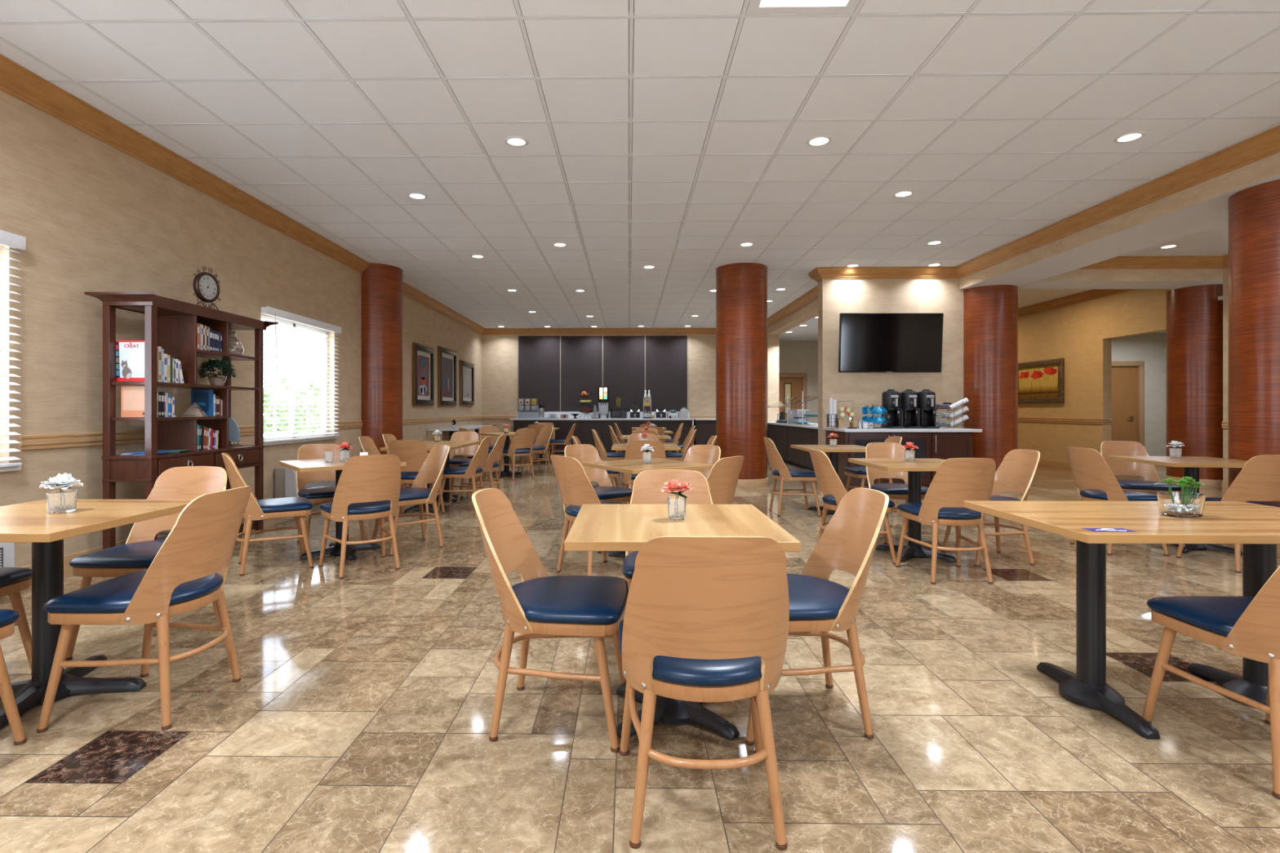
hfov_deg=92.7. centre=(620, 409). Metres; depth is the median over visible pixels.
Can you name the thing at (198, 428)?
book
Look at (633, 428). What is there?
dining table
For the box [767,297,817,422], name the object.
wall
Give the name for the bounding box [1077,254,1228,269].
trim
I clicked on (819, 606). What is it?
dining chair
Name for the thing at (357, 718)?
floor
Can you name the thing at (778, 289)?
recessed light
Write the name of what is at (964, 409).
cup sleeve
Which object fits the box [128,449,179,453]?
magazine
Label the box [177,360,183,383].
book
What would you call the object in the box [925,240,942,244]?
recessed light
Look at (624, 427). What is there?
base cabinet
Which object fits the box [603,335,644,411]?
wall panel
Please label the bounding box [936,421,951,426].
packets
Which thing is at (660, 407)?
maker
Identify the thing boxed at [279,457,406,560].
dining table
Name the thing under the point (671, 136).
ceiling
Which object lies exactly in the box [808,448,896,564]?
dining chair
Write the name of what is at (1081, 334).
wall
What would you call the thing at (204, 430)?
book
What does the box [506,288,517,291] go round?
recessed light
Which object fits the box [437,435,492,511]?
dining chair
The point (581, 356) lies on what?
wall panel
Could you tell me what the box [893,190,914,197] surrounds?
recessed light
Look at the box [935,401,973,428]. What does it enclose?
cup organiser
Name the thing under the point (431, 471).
dining chair
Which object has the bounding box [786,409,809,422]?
toaster
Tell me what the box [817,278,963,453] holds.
wall
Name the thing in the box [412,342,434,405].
framed picture
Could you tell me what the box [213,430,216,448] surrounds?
book
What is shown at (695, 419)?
countertop
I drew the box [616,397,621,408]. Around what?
orchid pot
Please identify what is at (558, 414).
trim
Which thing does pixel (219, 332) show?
book
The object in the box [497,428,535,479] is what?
dining chair
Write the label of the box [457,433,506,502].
dining chair
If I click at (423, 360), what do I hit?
print
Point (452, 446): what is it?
dining table
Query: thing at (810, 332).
ceiling
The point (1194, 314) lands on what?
round column
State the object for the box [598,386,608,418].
dispenser
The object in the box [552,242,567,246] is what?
recessed light
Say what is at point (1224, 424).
trim
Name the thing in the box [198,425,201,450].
book
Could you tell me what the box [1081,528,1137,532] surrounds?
sticker
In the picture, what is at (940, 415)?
packets
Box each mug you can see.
[862,406,867,414]
[862,416,867,422]
[868,406,875,414]
[868,416,875,423]
[875,406,882,414]
[875,416,882,424]
[880,406,886,414]
[880,416,886,424]
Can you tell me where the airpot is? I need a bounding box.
[537,401,544,418]
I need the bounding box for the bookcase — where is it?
[84,291,278,549]
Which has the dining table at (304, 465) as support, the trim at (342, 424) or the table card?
the table card
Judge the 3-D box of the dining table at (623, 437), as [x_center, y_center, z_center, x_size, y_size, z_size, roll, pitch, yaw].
[0.392,0.786,9.599,0.760,0.732,0.770,0,0,1]
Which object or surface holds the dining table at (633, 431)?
on the floor
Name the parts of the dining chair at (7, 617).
seat frame, seat, leg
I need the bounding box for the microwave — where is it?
[610,409,626,417]
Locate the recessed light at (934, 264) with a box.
[927,262,942,266]
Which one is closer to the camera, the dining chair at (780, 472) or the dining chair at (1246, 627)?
the dining chair at (1246, 627)
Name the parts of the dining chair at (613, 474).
backrest, seat, seat frame, leg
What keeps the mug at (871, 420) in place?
hanging from the mug tree
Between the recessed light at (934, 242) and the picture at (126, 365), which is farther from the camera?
the recessed light at (934, 242)
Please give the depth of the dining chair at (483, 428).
11.47 m
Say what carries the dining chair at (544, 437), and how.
on the floor
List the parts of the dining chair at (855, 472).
leg, seat, seat frame, leg, leg, backrest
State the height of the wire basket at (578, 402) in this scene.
0.072 m
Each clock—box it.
[192,266,220,310]
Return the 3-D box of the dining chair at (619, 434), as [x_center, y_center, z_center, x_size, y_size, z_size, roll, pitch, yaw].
[0.143,0.734,13.898,0.579,0.842,0.487,0,0,1]
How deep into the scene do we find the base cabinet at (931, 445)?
8.46 m
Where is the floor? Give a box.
[0,453,1279,852]
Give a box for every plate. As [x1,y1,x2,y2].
[228,417,241,446]
[546,414,559,418]
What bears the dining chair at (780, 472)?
on the floor
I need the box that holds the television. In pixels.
[838,313,943,372]
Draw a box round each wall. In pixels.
[0,89,481,567]
[481,333,817,445]
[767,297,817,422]
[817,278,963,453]
[1017,267,1228,481]
[1111,332,1166,456]
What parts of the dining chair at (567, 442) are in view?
seat, seat frame, backrest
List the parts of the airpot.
pump lid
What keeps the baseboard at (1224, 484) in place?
attached to the wall at (1081, 334)
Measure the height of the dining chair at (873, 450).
0.842 m
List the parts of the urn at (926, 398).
tank, sight glass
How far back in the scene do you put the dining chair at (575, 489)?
4.09 m
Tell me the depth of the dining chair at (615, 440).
11.54 m
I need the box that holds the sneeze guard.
[767,391,817,424]
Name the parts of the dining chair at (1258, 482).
leg, leg, seat, backrest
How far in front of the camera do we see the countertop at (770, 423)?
12.17 m
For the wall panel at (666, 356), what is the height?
2.015 m
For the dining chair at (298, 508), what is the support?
on the floor
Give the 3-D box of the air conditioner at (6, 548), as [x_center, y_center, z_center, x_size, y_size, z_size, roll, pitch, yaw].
[-3.747,0.897,3.052,0.246,0.515,1.200,0,0,1]
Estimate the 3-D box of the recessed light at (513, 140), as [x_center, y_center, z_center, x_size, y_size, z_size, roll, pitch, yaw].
[-0.836,-2.157,4.908,0.196,0.018,0.196,0,0,1]
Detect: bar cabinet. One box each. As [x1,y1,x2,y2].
[767,423,791,464]
[787,426,817,471]
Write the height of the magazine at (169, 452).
0.004 m
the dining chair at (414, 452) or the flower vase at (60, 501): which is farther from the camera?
the dining chair at (414, 452)
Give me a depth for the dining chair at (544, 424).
14.39 m
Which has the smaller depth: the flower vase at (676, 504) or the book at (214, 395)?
the flower vase at (676, 504)
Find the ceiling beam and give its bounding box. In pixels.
[959,151,1279,289]
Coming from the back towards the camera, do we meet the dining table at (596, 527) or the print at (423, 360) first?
the print at (423, 360)
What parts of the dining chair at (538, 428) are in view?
backrest, leg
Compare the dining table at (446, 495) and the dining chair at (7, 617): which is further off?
the dining table at (446, 495)
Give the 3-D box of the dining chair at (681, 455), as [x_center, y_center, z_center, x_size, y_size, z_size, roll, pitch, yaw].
[0.897,0.734,9.497,0.579,0.842,0.487,0,0,1]
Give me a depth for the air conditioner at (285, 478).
6.74 m
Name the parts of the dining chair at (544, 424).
backrest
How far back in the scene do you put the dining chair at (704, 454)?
5.35 m
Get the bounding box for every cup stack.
[829,397,832,414]
[832,399,836,414]
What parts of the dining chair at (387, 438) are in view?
backrest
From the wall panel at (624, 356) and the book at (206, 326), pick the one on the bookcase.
the book at (206, 326)
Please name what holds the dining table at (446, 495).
on the floor
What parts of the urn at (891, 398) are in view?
tank, sight glass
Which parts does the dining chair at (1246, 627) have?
leg, seat frame, seat, backrest, leg, leg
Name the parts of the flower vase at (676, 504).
glass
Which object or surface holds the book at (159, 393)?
on the bookcase
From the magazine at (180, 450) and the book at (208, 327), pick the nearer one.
the magazine at (180, 450)
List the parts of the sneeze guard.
post, glass pane, glass pane, post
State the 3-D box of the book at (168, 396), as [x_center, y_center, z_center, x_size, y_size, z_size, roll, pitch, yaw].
[-3.477,-0.026,4.615,0.141,0.168,0.030,0,0,1]
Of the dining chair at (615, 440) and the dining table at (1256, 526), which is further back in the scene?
the dining chair at (615, 440)
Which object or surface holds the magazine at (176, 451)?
on the magazine at (169, 452)
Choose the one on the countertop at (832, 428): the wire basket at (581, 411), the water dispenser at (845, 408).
the water dispenser at (845, 408)
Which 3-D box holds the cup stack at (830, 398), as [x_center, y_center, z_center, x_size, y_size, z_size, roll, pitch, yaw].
[3.070,-0.047,8.899,0.054,0.243,0.054,0,0,1]
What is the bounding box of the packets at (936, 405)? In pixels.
[935,404,951,408]
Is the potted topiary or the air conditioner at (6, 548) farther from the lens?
the potted topiary
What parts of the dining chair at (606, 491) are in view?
leg, backrest, seat, seat frame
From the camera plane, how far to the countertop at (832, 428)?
8.41 m
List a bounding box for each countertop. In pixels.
[510,417,693,420]
[692,417,715,420]
[767,422,817,429]
[823,426,982,431]
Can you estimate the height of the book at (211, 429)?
0.173 m
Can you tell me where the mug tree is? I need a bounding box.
[865,404,882,428]
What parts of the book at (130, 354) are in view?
panel, panel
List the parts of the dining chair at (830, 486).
leg, backrest, seat frame, seat, leg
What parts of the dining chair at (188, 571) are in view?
leg, seat, seat frame, leg, leg, backrest, leg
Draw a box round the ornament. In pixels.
[181,402,208,416]
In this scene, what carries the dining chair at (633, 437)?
on the floor
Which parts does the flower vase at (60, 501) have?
glass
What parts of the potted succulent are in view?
glass dish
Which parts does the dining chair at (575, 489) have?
leg, seat frame, backrest, leg, seat, leg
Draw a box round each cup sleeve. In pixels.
[948,414,968,426]
[949,397,968,409]
[949,406,968,418]
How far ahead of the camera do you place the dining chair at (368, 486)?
4.24 m
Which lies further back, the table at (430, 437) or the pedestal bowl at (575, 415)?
the pedestal bowl at (575, 415)
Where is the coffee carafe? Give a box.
[777,411,785,420]
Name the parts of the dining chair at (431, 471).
leg, leg, seat frame, seat, leg, backrest, leg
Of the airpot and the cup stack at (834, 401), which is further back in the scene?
the airpot
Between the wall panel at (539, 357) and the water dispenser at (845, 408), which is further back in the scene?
the wall panel at (539, 357)
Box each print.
[417,355,429,395]
[442,356,453,397]
[463,369,471,398]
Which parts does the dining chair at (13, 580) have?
seat frame, seat, leg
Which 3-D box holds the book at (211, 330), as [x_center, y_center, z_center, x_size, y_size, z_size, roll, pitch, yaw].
[-3.470,-0.572,5.074,0.141,0.185,0.028,0,0,1]
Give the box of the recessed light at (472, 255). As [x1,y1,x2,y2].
[471,254,484,257]
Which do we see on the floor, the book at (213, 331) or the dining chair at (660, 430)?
the dining chair at (660, 430)
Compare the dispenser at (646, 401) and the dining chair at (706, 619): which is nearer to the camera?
the dining chair at (706, 619)
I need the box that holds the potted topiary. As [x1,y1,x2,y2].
[197,359,236,385]
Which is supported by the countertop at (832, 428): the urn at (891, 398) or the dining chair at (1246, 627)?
the urn at (891, 398)
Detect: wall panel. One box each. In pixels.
[518,335,559,411]
[560,335,602,411]
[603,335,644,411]
[645,335,687,411]
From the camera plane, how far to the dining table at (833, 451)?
6.77 m
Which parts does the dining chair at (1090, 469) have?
seat frame, backrest, leg, seat, leg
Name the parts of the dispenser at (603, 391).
splash panel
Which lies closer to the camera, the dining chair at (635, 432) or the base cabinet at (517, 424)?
the dining chair at (635, 432)
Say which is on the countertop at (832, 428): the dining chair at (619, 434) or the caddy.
the caddy
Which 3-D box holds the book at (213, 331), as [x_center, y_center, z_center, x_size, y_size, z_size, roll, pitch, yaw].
[-3.470,-0.570,5.105,0.141,0.180,0.028,0,0,1]
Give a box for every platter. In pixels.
[791,422,809,423]
[804,414,817,416]
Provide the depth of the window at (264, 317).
7.34 m
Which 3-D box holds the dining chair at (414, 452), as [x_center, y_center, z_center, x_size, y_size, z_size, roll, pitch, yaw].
[-2.190,0.734,6.512,0.487,0.842,0.579,0,0,1]
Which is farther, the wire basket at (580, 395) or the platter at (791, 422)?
the wire basket at (580, 395)
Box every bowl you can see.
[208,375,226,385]
[570,413,579,418]
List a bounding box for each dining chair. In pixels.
[0,567,31,675]
[0,608,26,745]
[36,485,251,733]
[65,466,226,660]
[221,453,314,576]
[295,444,365,550]
[318,454,400,578]
[358,436,415,512]
[371,444,449,555]
[382,434,432,488]
[388,440,444,519]
[437,431,479,496]
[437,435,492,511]
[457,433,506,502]
[458,427,492,475]
[471,488,628,752]
[480,426,512,471]
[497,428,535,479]
[502,423,527,462]
[517,426,553,474]
[527,424,551,464]
[533,422,554,458]
[550,423,576,458]
[550,455,624,576]
[564,444,632,553]
[571,435,620,487]
[591,429,625,484]
[608,425,620,452]
[613,422,627,452]
[618,536,789,849]
[622,440,666,504]
[622,469,713,587]
[625,433,657,488]
[631,431,657,439]
[635,427,659,440]
[639,423,657,427]
[648,426,665,451]
[665,422,683,452]
[665,429,697,460]
[667,426,695,452]
[683,444,720,479]
[706,435,717,445]
[706,455,744,504]
[745,487,888,745]
[763,437,821,516]
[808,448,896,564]
[843,435,902,512]
[865,442,939,544]
[895,457,995,584]
[941,448,1039,566]
[1065,446,1168,555]
[1100,440,1181,494]
[1142,565,1279,799]
[1175,454,1279,573]
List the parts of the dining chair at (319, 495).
leg, seat frame, seat, backrest, leg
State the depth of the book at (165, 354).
4.57 m
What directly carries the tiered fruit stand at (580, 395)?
on the countertop at (513, 419)
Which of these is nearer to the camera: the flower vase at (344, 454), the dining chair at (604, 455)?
the flower vase at (344, 454)
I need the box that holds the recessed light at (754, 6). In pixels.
[746,0,860,14]
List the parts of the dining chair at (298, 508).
leg, backrest, leg, seat frame, seat, leg, leg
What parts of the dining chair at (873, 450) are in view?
leg, backrest, seat, seat frame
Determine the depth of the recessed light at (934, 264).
9.08 m
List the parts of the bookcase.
post, post, shelf, cornice, drawer, shelf, drawer, post, shelf, drawer, shelf, post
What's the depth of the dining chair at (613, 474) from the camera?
6.94 m
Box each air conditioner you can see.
[0,542,14,567]
[274,466,335,504]
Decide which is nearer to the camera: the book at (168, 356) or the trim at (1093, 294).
the book at (168, 356)
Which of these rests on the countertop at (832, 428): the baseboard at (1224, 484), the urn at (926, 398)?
the urn at (926, 398)
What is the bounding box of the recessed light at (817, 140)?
[806,135,831,146]
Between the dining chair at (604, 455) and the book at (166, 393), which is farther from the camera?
the dining chair at (604, 455)
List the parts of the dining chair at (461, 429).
backrest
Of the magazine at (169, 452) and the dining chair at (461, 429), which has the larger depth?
the dining chair at (461, 429)
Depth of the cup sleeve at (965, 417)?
8.88 m
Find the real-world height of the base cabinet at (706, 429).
0.875 m
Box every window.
[0,466,21,471]
[261,314,338,445]
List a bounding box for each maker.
[628,400,641,418]
[654,400,667,418]
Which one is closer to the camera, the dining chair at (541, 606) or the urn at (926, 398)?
the dining chair at (541, 606)
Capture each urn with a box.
[880,389,903,428]
[900,389,922,428]
[918,389,939,428]
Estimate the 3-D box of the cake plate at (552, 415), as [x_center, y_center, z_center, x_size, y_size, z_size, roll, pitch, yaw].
[-1.760,0.178,15.886,0.380,0.118,0.378,0,0,1]
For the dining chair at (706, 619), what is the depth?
1.58 m
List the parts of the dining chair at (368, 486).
leg, leg, seat, seat frame, backrest, leg, leg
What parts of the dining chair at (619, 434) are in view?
backrest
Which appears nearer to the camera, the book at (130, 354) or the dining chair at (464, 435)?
the book at (130, 354)
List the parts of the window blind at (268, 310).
rail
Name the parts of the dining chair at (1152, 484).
backrest, seat, seat frame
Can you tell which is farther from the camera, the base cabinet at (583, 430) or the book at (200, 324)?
the base cabinet at (583, 430)
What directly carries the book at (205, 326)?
on the bookcase
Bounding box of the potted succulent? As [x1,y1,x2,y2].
[1156,476,1206,517]
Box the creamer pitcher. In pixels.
[857,419,863,428]
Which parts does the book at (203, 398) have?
panel, panel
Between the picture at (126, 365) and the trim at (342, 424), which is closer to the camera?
the picture at (126, 365)
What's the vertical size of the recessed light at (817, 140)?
0.018 m
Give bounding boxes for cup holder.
[826,413,837,427]
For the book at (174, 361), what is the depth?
4.67 m
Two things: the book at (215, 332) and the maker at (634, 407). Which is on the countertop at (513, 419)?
the maker at (634, 407)
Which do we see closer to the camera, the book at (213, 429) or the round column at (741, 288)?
the book at (213, 429)
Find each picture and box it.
[120,360,131,378]
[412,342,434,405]
[437,346,456,406]
[459,360,474,405]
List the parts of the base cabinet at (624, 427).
door, door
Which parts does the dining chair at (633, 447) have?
leg, seat, backrest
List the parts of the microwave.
door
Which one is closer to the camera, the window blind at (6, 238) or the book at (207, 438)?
the window blind at (6, 238)
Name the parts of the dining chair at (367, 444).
backrest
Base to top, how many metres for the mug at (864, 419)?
0.114 m
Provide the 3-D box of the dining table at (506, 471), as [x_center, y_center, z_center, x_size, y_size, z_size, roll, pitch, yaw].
[-2.003,0.786,10.749,0.760,0.732,0.760,0,0,-39]
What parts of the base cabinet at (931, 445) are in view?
door, door glass, door, door glass, door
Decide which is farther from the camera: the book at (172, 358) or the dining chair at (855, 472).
the dining chair at (855, 472)
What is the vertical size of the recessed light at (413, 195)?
0.018 m
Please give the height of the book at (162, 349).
0.250 m
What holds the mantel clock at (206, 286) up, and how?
on the bookcase
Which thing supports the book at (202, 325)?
on the bookcase
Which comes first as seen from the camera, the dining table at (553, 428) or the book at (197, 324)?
the book at (197, 324)
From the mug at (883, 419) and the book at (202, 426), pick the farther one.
the mug at (883, 419)
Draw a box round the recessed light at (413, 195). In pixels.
[407,192,427,199]
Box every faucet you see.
[913,408,919,414]
[930,408,937,414]
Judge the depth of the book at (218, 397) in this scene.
5.17 m
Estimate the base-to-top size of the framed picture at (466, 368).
1.060 m
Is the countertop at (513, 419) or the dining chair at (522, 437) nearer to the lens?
the dining chair at (522, 437)
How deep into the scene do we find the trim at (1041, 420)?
11.73 m
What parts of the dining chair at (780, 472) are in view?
leg, backrest, leg, seat, seat frame, leg, leg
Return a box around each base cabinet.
[513,420,558,453]
[557,420,602,453]
[602,420,646,452]
[646,420,691,452]
[693,419,715,445]
[825,430,973,491]
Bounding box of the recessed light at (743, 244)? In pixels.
[738,242,754,246]
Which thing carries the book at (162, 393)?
on the bookcase
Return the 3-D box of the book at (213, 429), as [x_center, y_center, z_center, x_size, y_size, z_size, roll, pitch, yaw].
[-3.470,0.253,5.103,0.141,0.166,0.024,0,0,1]
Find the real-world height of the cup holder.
0.200 m
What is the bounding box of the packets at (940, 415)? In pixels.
[936,412,950,417]
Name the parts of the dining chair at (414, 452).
leg, backrest, seat frame, seat, leg, leg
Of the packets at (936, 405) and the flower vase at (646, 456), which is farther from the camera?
the packets at (936, 405)
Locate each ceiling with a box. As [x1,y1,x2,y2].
[0,0,1279,328]
[778,315,817,340]
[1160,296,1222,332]
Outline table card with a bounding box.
[360,452,368,455]
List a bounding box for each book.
[115,340,144,381]
[120,385,144,417]
[157,346,161,382]
[157,389,158,417]
[158,391,160,417]
[160,391,164,417]
[161,348,164,382]
[164,353,167,382]
[164,392,165,417]
[165,392,167,417]
[167,355,170,382]
[167,395,170,417]
[170,357,172,382]
[170,396,172,417]
[172,358,173,382]
[172,397,174,417]
[173,359,177,382]
[173,360,175,382]
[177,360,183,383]
[191,390,213,416]
[196,323,199,349]
[196,425,199,450]
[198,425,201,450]
[199,323,201,349]
[200,425,204,450]
[201,324,203,350]
[202,426,205,450]
[203,324,204,350]
[204,325,206,350]
[204,427,207,449]
[206,326,208,350]
[206,427,208,449]
[208,327,209,351]
[208,428,210,449]
[209,328,212,351]
[209,428,213,449]
[212,330,214,351]
[212,429,214,449]
[213,394,215,416]
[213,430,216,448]
[214,330,217,351]
[214,430,217,448]
[215,395,217,416]
[216,430,218,448]
[217,332,218,351]
[217,396,219,416]
[218,332,220,352]
[219,398,221,416]
[220,333,222,352]
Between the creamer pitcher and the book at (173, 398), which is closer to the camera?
the book at (173, 398)
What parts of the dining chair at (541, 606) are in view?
leg, backrest, leg, seat, seat frame, leg, leg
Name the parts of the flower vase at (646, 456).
glass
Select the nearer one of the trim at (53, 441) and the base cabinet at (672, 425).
the trim at (53, 441)
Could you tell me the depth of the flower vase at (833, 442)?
6.84 m
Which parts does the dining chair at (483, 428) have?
backrest, leg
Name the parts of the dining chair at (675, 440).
seat, seat frame, backrest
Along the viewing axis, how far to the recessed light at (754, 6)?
3.27 m
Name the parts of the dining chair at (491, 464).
leg, leg, seat, leg, seat frame, backrest, leg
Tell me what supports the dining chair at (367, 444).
on the floor
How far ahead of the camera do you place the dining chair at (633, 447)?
6.22 m
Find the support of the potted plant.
on the table at (430, 437)
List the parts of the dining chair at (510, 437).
backrest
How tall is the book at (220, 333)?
0.170 m
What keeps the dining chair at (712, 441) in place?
on the floor
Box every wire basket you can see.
[577,401,593,404]
[578,394,591,396]
[578,410,593,413]
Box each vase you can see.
[39,472,84,513]
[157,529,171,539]
[228,330,244,355]
[661,479,692,519]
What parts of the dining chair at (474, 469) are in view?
leg, leg, seat frame, seat, leg, backrest, leg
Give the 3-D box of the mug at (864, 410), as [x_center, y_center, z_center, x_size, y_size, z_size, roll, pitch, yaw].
[3.550,0.019,8.867,0.081,0.114,0.113,0,0,26]
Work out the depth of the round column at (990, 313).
9.02 m
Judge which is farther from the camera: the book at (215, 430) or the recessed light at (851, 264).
the recessed light at (851, 264)
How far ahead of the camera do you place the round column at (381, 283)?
9.03 m
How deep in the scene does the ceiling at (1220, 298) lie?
8.91 m
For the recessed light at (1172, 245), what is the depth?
8.05 m
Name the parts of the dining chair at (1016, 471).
leg, leg, leg, seat, backrest, leg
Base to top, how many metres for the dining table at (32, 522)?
0.732 m
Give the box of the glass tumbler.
[324,451,333,462]
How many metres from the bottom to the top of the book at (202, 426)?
0.206 m
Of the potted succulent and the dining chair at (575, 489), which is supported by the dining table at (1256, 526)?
the potted succulent
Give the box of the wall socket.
[823,408,829,417]
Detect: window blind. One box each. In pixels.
[0,230,26,467]
[261,306,341,443]
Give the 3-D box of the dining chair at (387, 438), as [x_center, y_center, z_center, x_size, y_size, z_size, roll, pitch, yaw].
[-2.701,0.734,7.739,0.579,0.842,0.487,0,0,1]
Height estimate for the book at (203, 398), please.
0.220 m
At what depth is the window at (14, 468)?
3.84 m
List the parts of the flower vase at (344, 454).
glass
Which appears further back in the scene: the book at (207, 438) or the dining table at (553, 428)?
the dining table at (553, 428)
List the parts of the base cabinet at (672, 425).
door, door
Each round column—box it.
[361,262,403,454]
[715,262,768,488]
[963,284,1017,472]
[1164,284,1222,488]
[1227,179,1279,555]
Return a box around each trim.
[0,53,1279,334]
[18,425,254,451]
[335,415,516,429]
[516,411,689,417]
[517,335,688,411]
[689,415,715,417]
[1017,288,1135,317]
[1017,417,1112,424]
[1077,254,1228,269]
[1221,421,1228,428]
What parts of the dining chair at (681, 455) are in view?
seat frame, seat, backrest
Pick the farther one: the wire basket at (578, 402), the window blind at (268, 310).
the wire basket at (578, 402)
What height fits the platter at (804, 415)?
0.034 m
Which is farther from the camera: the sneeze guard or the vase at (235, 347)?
the sneeze guard
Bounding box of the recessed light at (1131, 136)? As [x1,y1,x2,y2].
[1113,131,1145,142]
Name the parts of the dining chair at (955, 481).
leg, leg, seat, seat frame, backrest, leg, leg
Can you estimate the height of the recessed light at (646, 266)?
0.018 m
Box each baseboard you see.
[21,454,471,585]
[1037,458,1071,470]
[1222,480,1228,491]
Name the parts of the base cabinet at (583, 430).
door, door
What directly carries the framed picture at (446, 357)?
attached to the wall at (92, 215)
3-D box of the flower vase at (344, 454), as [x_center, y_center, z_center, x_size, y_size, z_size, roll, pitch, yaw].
[-2.230,0.342,4.950,0.125,0.157,0.133,0,0,-30]
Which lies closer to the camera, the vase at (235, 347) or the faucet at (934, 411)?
the vase at (235, 347)
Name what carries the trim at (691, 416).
attached to the wall at (499, 352)
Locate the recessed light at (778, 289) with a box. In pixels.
[775,288,786,290]
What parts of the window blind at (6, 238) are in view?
rail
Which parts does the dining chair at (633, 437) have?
backrest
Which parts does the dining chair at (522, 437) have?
leg, leg, seat frame, seat, backrest, leg, leg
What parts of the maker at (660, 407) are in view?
griddle lid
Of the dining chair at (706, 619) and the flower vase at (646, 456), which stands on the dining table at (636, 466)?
the flower vase at (646, 456)
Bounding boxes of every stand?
[577,386,593,417]
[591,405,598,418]
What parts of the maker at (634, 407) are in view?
griddle lid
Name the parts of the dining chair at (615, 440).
backrest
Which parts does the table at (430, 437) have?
panel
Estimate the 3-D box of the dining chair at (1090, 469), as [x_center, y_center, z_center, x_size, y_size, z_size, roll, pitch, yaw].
[4.042,0.734,5.040,0.579,0.842,0.487,0,0,-1]
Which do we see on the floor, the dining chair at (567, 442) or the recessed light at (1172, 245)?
the dining chair at (567, 442)
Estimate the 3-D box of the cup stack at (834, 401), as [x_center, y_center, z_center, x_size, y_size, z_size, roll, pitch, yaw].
[3.122,-0.034,8.898,0.054,0.217,0.054,0,0,1]
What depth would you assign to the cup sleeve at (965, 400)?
8.88 m
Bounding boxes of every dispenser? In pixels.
[517,398,538,418]
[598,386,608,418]
[643,390,651,418]
[680,407,688,418]
[835,400,855,428]
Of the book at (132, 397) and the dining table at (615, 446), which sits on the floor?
the dining table at (615, 446)
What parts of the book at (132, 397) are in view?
panel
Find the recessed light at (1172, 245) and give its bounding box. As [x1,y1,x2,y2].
[1158,244,1178,248]
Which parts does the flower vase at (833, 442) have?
glass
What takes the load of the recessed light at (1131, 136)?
in the ceiling at (671, 136)
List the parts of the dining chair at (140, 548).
leg, seat frame, seat, leg, backrest, leg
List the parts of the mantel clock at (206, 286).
dome glass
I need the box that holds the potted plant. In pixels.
[451,419,457,427]
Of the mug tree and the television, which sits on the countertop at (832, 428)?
the mug tree
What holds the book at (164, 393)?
on the bookcase
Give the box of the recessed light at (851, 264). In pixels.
[845,263,859,266]
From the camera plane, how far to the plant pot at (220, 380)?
5.24 m
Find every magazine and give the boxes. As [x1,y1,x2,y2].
[120,452,179,455]
[121,451,177,454]
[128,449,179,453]
[164,449,189,453]
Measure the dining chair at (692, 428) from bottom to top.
0.842 m
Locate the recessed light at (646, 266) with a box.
[643,265,655,268]
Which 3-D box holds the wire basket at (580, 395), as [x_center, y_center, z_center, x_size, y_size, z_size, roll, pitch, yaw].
[-0.926,-0.360,15.874,0.335,0.072,0.255,0,0,1]
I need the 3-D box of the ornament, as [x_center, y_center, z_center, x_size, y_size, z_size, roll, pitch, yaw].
[-3.472,0.001,4.983,0.150,0.115,0.150,0,0,-19]
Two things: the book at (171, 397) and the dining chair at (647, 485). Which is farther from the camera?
the book at (171, 397)
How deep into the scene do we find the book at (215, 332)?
5.13 m
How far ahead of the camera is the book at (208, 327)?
5.05 m
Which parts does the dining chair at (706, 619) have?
leg, leg, seat, backrest, seat frame, leg, leg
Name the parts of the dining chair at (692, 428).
backrest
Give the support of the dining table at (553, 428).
on the floor
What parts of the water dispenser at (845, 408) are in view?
glass tank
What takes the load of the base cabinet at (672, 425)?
on the floor
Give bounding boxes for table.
[0,499,192,728]
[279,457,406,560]
[379,444,466,512]
[422,440,481,502]
[426,425,491,458]
[477,431,536,476]
[523,427,559,462]
[564,503,800,740]
[581,457,713,556]
[611,444,680,504]
[621,435,671,439]
[631,426,666,429]
[631,430,672,433]
[790,444,866,515]
[848,457,955,562]
[964,500,1279,738]
[1109,455,1248,555]
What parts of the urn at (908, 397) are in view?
tank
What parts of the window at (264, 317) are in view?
sill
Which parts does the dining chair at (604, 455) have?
backrest, seat, seat frame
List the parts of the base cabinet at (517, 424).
door, door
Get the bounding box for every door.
[778,373,807,420]
[1111,360,1144,446]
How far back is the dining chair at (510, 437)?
13.48 m
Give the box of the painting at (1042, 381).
[1017,358,1064,403]
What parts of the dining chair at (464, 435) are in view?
seat frame, seat, backrest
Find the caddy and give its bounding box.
[862,422,874,428]
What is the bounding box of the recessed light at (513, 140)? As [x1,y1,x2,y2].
[503,135,528,146]
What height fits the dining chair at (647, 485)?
0.842 m
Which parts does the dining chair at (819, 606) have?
leg, seat frame, seat, leg, backrest, leg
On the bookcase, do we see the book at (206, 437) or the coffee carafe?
the book at (206, 437)
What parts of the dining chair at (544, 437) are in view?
leg, leg, seat, seat frame, leg, backrest, leg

